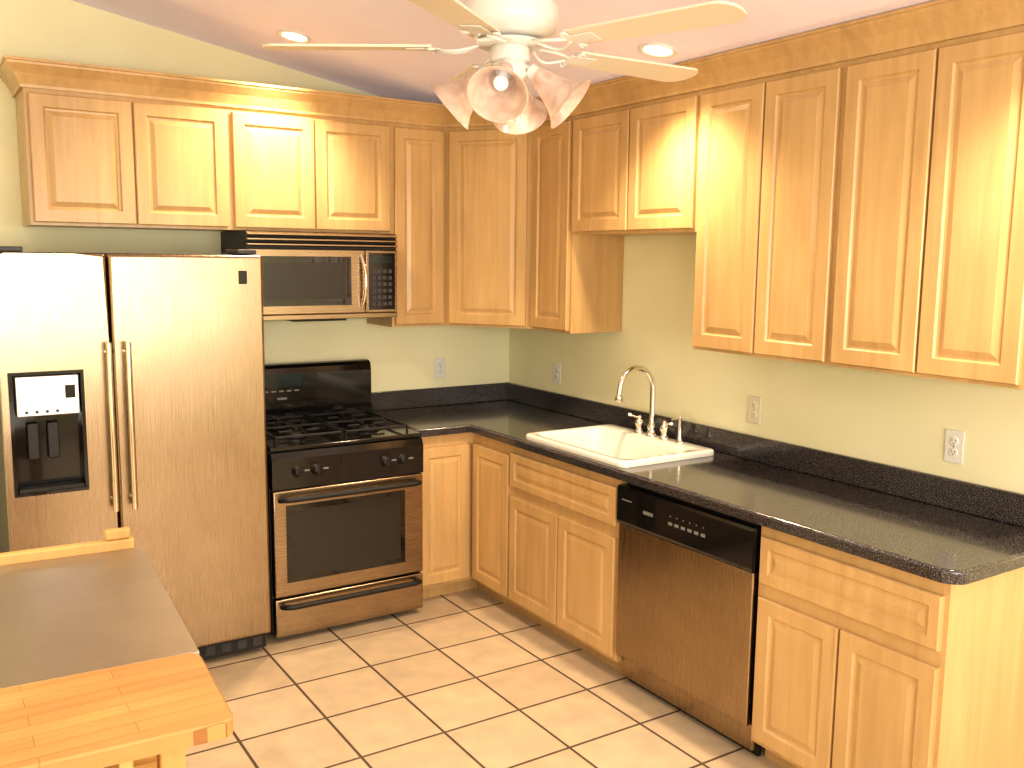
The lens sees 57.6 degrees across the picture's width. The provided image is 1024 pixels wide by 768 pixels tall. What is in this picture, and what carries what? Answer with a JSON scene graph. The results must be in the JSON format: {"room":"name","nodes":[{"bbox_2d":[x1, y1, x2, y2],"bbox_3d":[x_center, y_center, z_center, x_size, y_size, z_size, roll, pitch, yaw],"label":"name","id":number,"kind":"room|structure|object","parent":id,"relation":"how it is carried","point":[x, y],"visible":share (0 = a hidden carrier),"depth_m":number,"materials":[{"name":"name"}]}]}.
{"room":"kitchen","nodes":[
{"label":"kitchen","id":0,"kind":"room"},
{"bbox_2d":[0,0,508,391],"bbox_3d":[-2.309,-0.549,4.107,5.600,3.465,0.100,-4,9,-33],"label":"wall","id":1,"kind":"structure","parent":0,"point":[400,358],"depth_m":4.45,"materials":[{"name":"paint"}]},
{"bbox_2d":[12,76,139,228],"bbox_3d":[-1.894,-0.978,4.050,0.413,0.581,0.337,-4,9,-33],"label":"upper cabinet","id":2,"kind":"object","parent":1,"relation":"attached to","point":[79,145],"depth_m":3.91,"materials":[{"name":"brown wood"}]},
{"bbox_2d":[136,84,235,231],"bbox_3d":[-1.547,-1.004,4.272,0.413,0.581,0.337,-4,9,-33],"label":"upper cabinet","id":3,"kind":"object","parent":1,"relation":"attached to","point":[188,145],"depth_m":4.14,"materials":[{"name":"brown wood"}]},
{"bbox_2d":[232,96,319,231],"bbox_3d":[-1.202,-1.030,4.492,0.407,0.581,0.337,-4,9,-33],"label":"upper cabinet","id":4,"kind":"object","parent":1,"relation":"attached to","point":[278,141],"depth_m":4.36,"materials":[{"name":"brown wood"}]},
{"bbox_2d":[221,230,397,321],"bbox_3d":[-0.993,-0.533,4.619,0.752,0.425,0.469,-4,9,-33],"label":"over-the-range microwave","id":5,"kind":"object","parent":4,"relation":"attached to","point":[316,276],"visible":0.96,"depth_m":4.46,"materials":[{"name":"grey paint"}]},
{"bbox_2d":[320,104,395,233],"bbox_3d":[-0.860,-1.056,4.711,0.406,0.581,0.337,-4,9,-33],"label":"upper cabinet","id":6,"kind":"object","parent":1,"relation":"attached to","point":[358,145],"depth_m":4.58,"materials":[{"name":"brown wood"}]},
{"bbox_2d":[367,112,443,326],"bbox_3d":[-0.563,-0.843,4.935,0.308,1.055,0.337,-4,9,-33],"label":"upper cabinet","id":7,"kind":"object","parent":1,"relation":"attached to","point":[419,139],"depth_m":4.80,"materials":[{"name":"brown wood"}]},
{"bbox_2d":[435,358,445,377],"bbox_3d":[-0.411,-0.093,5.340,0.070,0.115,0.009,-4,9,-33],"label":"electrical outlet","id":8,"kind":"object","parent":1,"relation":"attached to","point":[440,367],"visible":1,"depth_m":5.34,"materials":[{"name":"white plastic"}]},
{"bbox_2d":[185,588,782,767],"bbox_3d":[-0.461,1.626,1.474,5.600,0.100,7.000,-4,9,-33],"label":"floor","id":9,"kind":"structure","parent":0,"point":[474,678],"depth_m":3.71,"materials":[{"name":"tile"}]},
{"bbox_2d":[0,527,233,767],"bbox_3d":[-1.246,0.999,2.093,0.974,0.960,1.228,-4,9,-29],"label":"kitchen cart","id":10,"kind":"object","parent":9,"relation":"on","point":[102,664],"visible":1,"depth_m":1.98,"materials":[{"name":"brown wood"}]},
{"bbox_2d":[0,246,270,659],"bbox_3d":[-1.666,0.312,4.054,0.995,1.787,0.830,-4,9,-33],"label":"fridge","id":11,"kind":"object","parent":9,"relation":"on","point":[132,392],"visible":0.88,"depth_m":3.73,"materials":[{"name":"grey paint"}]},
{"bbox_2d":[265,359,422,638],"bbox_3d":[-0.918,0.532,4.627,0.758,1.215,0.737,-4,9,-33],"label":"stove","id":12,"kind":"object","parent":9,"relation":"on","point":[344,470],"visible":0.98,"depth_m":4.42,"materials":[{"name":"grey paint"}]},
{"bbox_2d":[420,432,471,598],"bbox_3d":[-0.514,0.657,5.012,0.310,0.874,0.617,-4,9,-33],"label":"base cabinet","id":13,"kind":"object","parent":9,"relation":"on","point":[447,459],"depth_m":4.77,"materials":[{"name":"brown wood"}]},
{"bbox_2d":[371,382,1023,584],"bbox_3d":[0.473,0.284,4.003,0.933,0.145,3.277,-4,9,-33],"label":"countertop","id":14,"kind":"structure","parent":13,"relation":"on","point":[942,529],"depth_m":3.47,"materials":[{"name":"stone"}]},
{"bbox_2d":[526,424,713,467],"bbox_3d":[0.475,0.355,4.250,0.530,0.194,0.740,-4,9,-33],"label":"sink","id":15,"kind":"object","parent":14,"relation":"in","point":[618,446],"visible":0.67,"depth_m":4.33,"materials":[{"name":"white ceramic"}]},
{"bbox_2d":[615,365,683,442],"bbox_3d":[0.590,0.084,4.273,0.251,0.338,0.361,-4,9,-33],"label":"faucet","id":16,"kind":"object","parent":14,"relation":"on","point":[651,427],"visible":1,"depth_m":4.29,"materials":[{"name":"silver metal"}]},
{"bbox_2d":[468,433,615,618],"bbox_3d":[0.143,0.684,4.860,0.616,0.874,0.393,-4,9,-33],"label":"base cabinet","id":17,"kind":"object","parent":9,"relation":"on","point":[542,525],"depth_m":4.33,"materials":[{"name":"brown wood"}]},
{"bbox_2d":[616,483,761,755],"bbox_3d":[0.878,0.852,3.706,0.609,0.868,0.730,-4,9,-33],"label":"dishwasher","id":18,"kind":"object","parent":9,"relation":"on","point":[687,596],"visible":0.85,"depth_m":3.49,"materials":[{"name":"grey paint"}]},
{"bbox_2d":[751,526,1023,767],"bbox_3d":[1.280,0.933,3.111,0.616,0.874,0.695,-4,9,-33],"label":"base cabinet","id":19,"kind":"object","parent":9,"relation":"on","point":[860,662],"depth_m":2.84,"materials":[{"name":"brown wood"}]},
{"bbox_2d":[71,0,934,103],"bbox_3d":[-0.427,-1.432,1.061,5.600,0.993,7.000,-4,9,-33],"label":"ceiling","id":20,"kind":"structure","parent":0,"point":[249,27],"depth_m":3.86,"materials":[{"name":"paint"}]},
{"bbox_2d":[277,30,311,43],"bbox_3d":[-0.962,-1.535,4.116,0.152,0.034,0.154,-4,9,-33],"label":"recessed light","id":21,"kind":"object","parent":20,"relation":"in","point":[293,36],"visible":1,"depth_m":4.12,"materials":[{"name":"white"}]},
{"bbox_2d":[262,0,746,134],"bbox_3d":[0.040,-1.028,2.639,1.289,0.631,1.340,-4,9,-33],"label":"ceiling fan","id":22,"kind":"object","parent":20,"relation":"hanging from","point":[510,36],"visible":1,"depth_m":2.53,"materials":[{"name":"white metal"}]},
{"bbox_2d":[638,43,677,57],"bbox_3d":[0.556,-1.271,3.549,0.152,0.034,0.154,-4,9,-33],"label":"recessed light","id":23,"kind":"object","parent":20,"relation":"in","point":[657,50],"visible":1,"depth_m":3.55,"materials":[{"name":"white"}]},
{"bbox_2d":[509,235,1023,493],"bbox_3d":[1.898,-0.308,2.673,0.100,3.465,6.900,-4,9,-33],"label":"wall","id":24,"kind":"structure","parent":0,"point":[902,421],"depth_m":3.96,"materials":[{"name":"paint"}]},
{"bbox_2d":[444,112,527,328],"bbox_3d":[-0.076,-0.850,5.028,0.612,1.055,0.707,-4,9,-33],"label":"upper cabinet","id":25,"kind":"object","parent":24,"relation":"attached to","point":[486,167],"depth_m":4.80,"materials":[{"name":"brown wood"}]},
{"bbox_2d":[553,362,560,383],"bbox_3d":[0.247,-0.062,5.178,0.009,0.115,0.070,-4,9,-33],"label":"electrical outlet","id":26,"kind":"object","parent":24,"relation":"attached to","point":[556,372],"visible":1,"depth_m":5.17,"materials":[{"name":"white plastic"}]},
{"bbox_2d":[528,112,623,333],"bbox_3d":[0.323,-0.797,4.666,0.338,1.055,0.340,-4,9,-33],"label":"upper cabinet","id":27,"kind":"object","parent":24,"relation":"attached to","point":[575,283],"depth_m":4.57,"materials":[{"name":"brown wood"}]},
{"bbox_2d":[568,92,623,239],"bbox_3d":[0.531,-0.987,4.318,0.338,0.581,0.421,-4,9,-33],"label":"upper cabinet","id":28,"kind":"object","parent":24,"relation":"attached to","point":[596,154],"depth_m":4.24,"materials":[{"name":"brown wood"}]},
{"bbox_2d":[620,76,699,235],"bbox_3d":[0.759,-0.937,3.967,0.338,0.581,0.422,-4,9,-33],"label":"upper cabinet","id":29,"kind":"object","parent":24,"relation":"attached to","point":[659,198],"depth_m":3.88,"materials":[{"name":"brown wood"}]},
{"bbox_2d":[692,64,759,355],"bbox_3d":[0.963,-0.657,3.681,0.338,1.055,0.340,-4,9,-33],"label":"upper cabinet","id":30,"kind":"object","parent":24,"relation":"attached to","point":[726,110],"depth_m":3.59,"materials":[{"name":"brown wood"}]},
{"bbox_2d":[747,396,760,423],"bbox_3d":[1.032,0.110,3.971,0.009,0.115,0.070,-4,9,-33],"label":"electrical outlet","id":31,"kind":"object","parent":24,"relation":"attached to","point":[754,409],"visible":1,"depth_m":3.97,"materials":[{"name":"beige plastic"}]},
{"bbox_2d":[748,48,835,363],"bbox_3d":[1.147,-0.617,3.398,0.338,1.055,0.340,-4,9,-33],"label":"upper cabinet","id":32,"kind":"object","parent":24,"relation":"attached to","point":[795,103],"depth_m":3.32,"materials":[{"name":"brown wood"}]},
{"bbox_2d":[820,24,931,374],"bbox_3d":[1.331,-0.576,3.115,0.338,1.055,0.340,-4,9,-33],"label":"upper cabinet","id":33,"kind":"object","parent":24,"relation":"attached to","point":[848,194],"depth_m":3.04,"materials":[{"name":"brown wood"}]},
{"bbox_2d":[944,429,964,464],"bbox_3d":[1.525,0.216,3.214,0.009,0.115,0.070,-4,9,-33],"label":"electrical outlet","id":34,"kind":"object","parent":24,"relation":"attached to","point":[954,446],"visible":1,"depth_m":3.21,"materials":[{"name":"white plastic"}]},
{"bbox_2d":[908,4,1023,389],"bbox_3d":[1.515,-0.536,2.832,0.338,1.055,0.340,-4,9,-33],"label":"upper cabinet","id":35,"kind":"object","parent":24,"relation":"attached to","point":[968,282],"depth_m":2.76,"materials":[{"name":"brown wood"}]}
]}

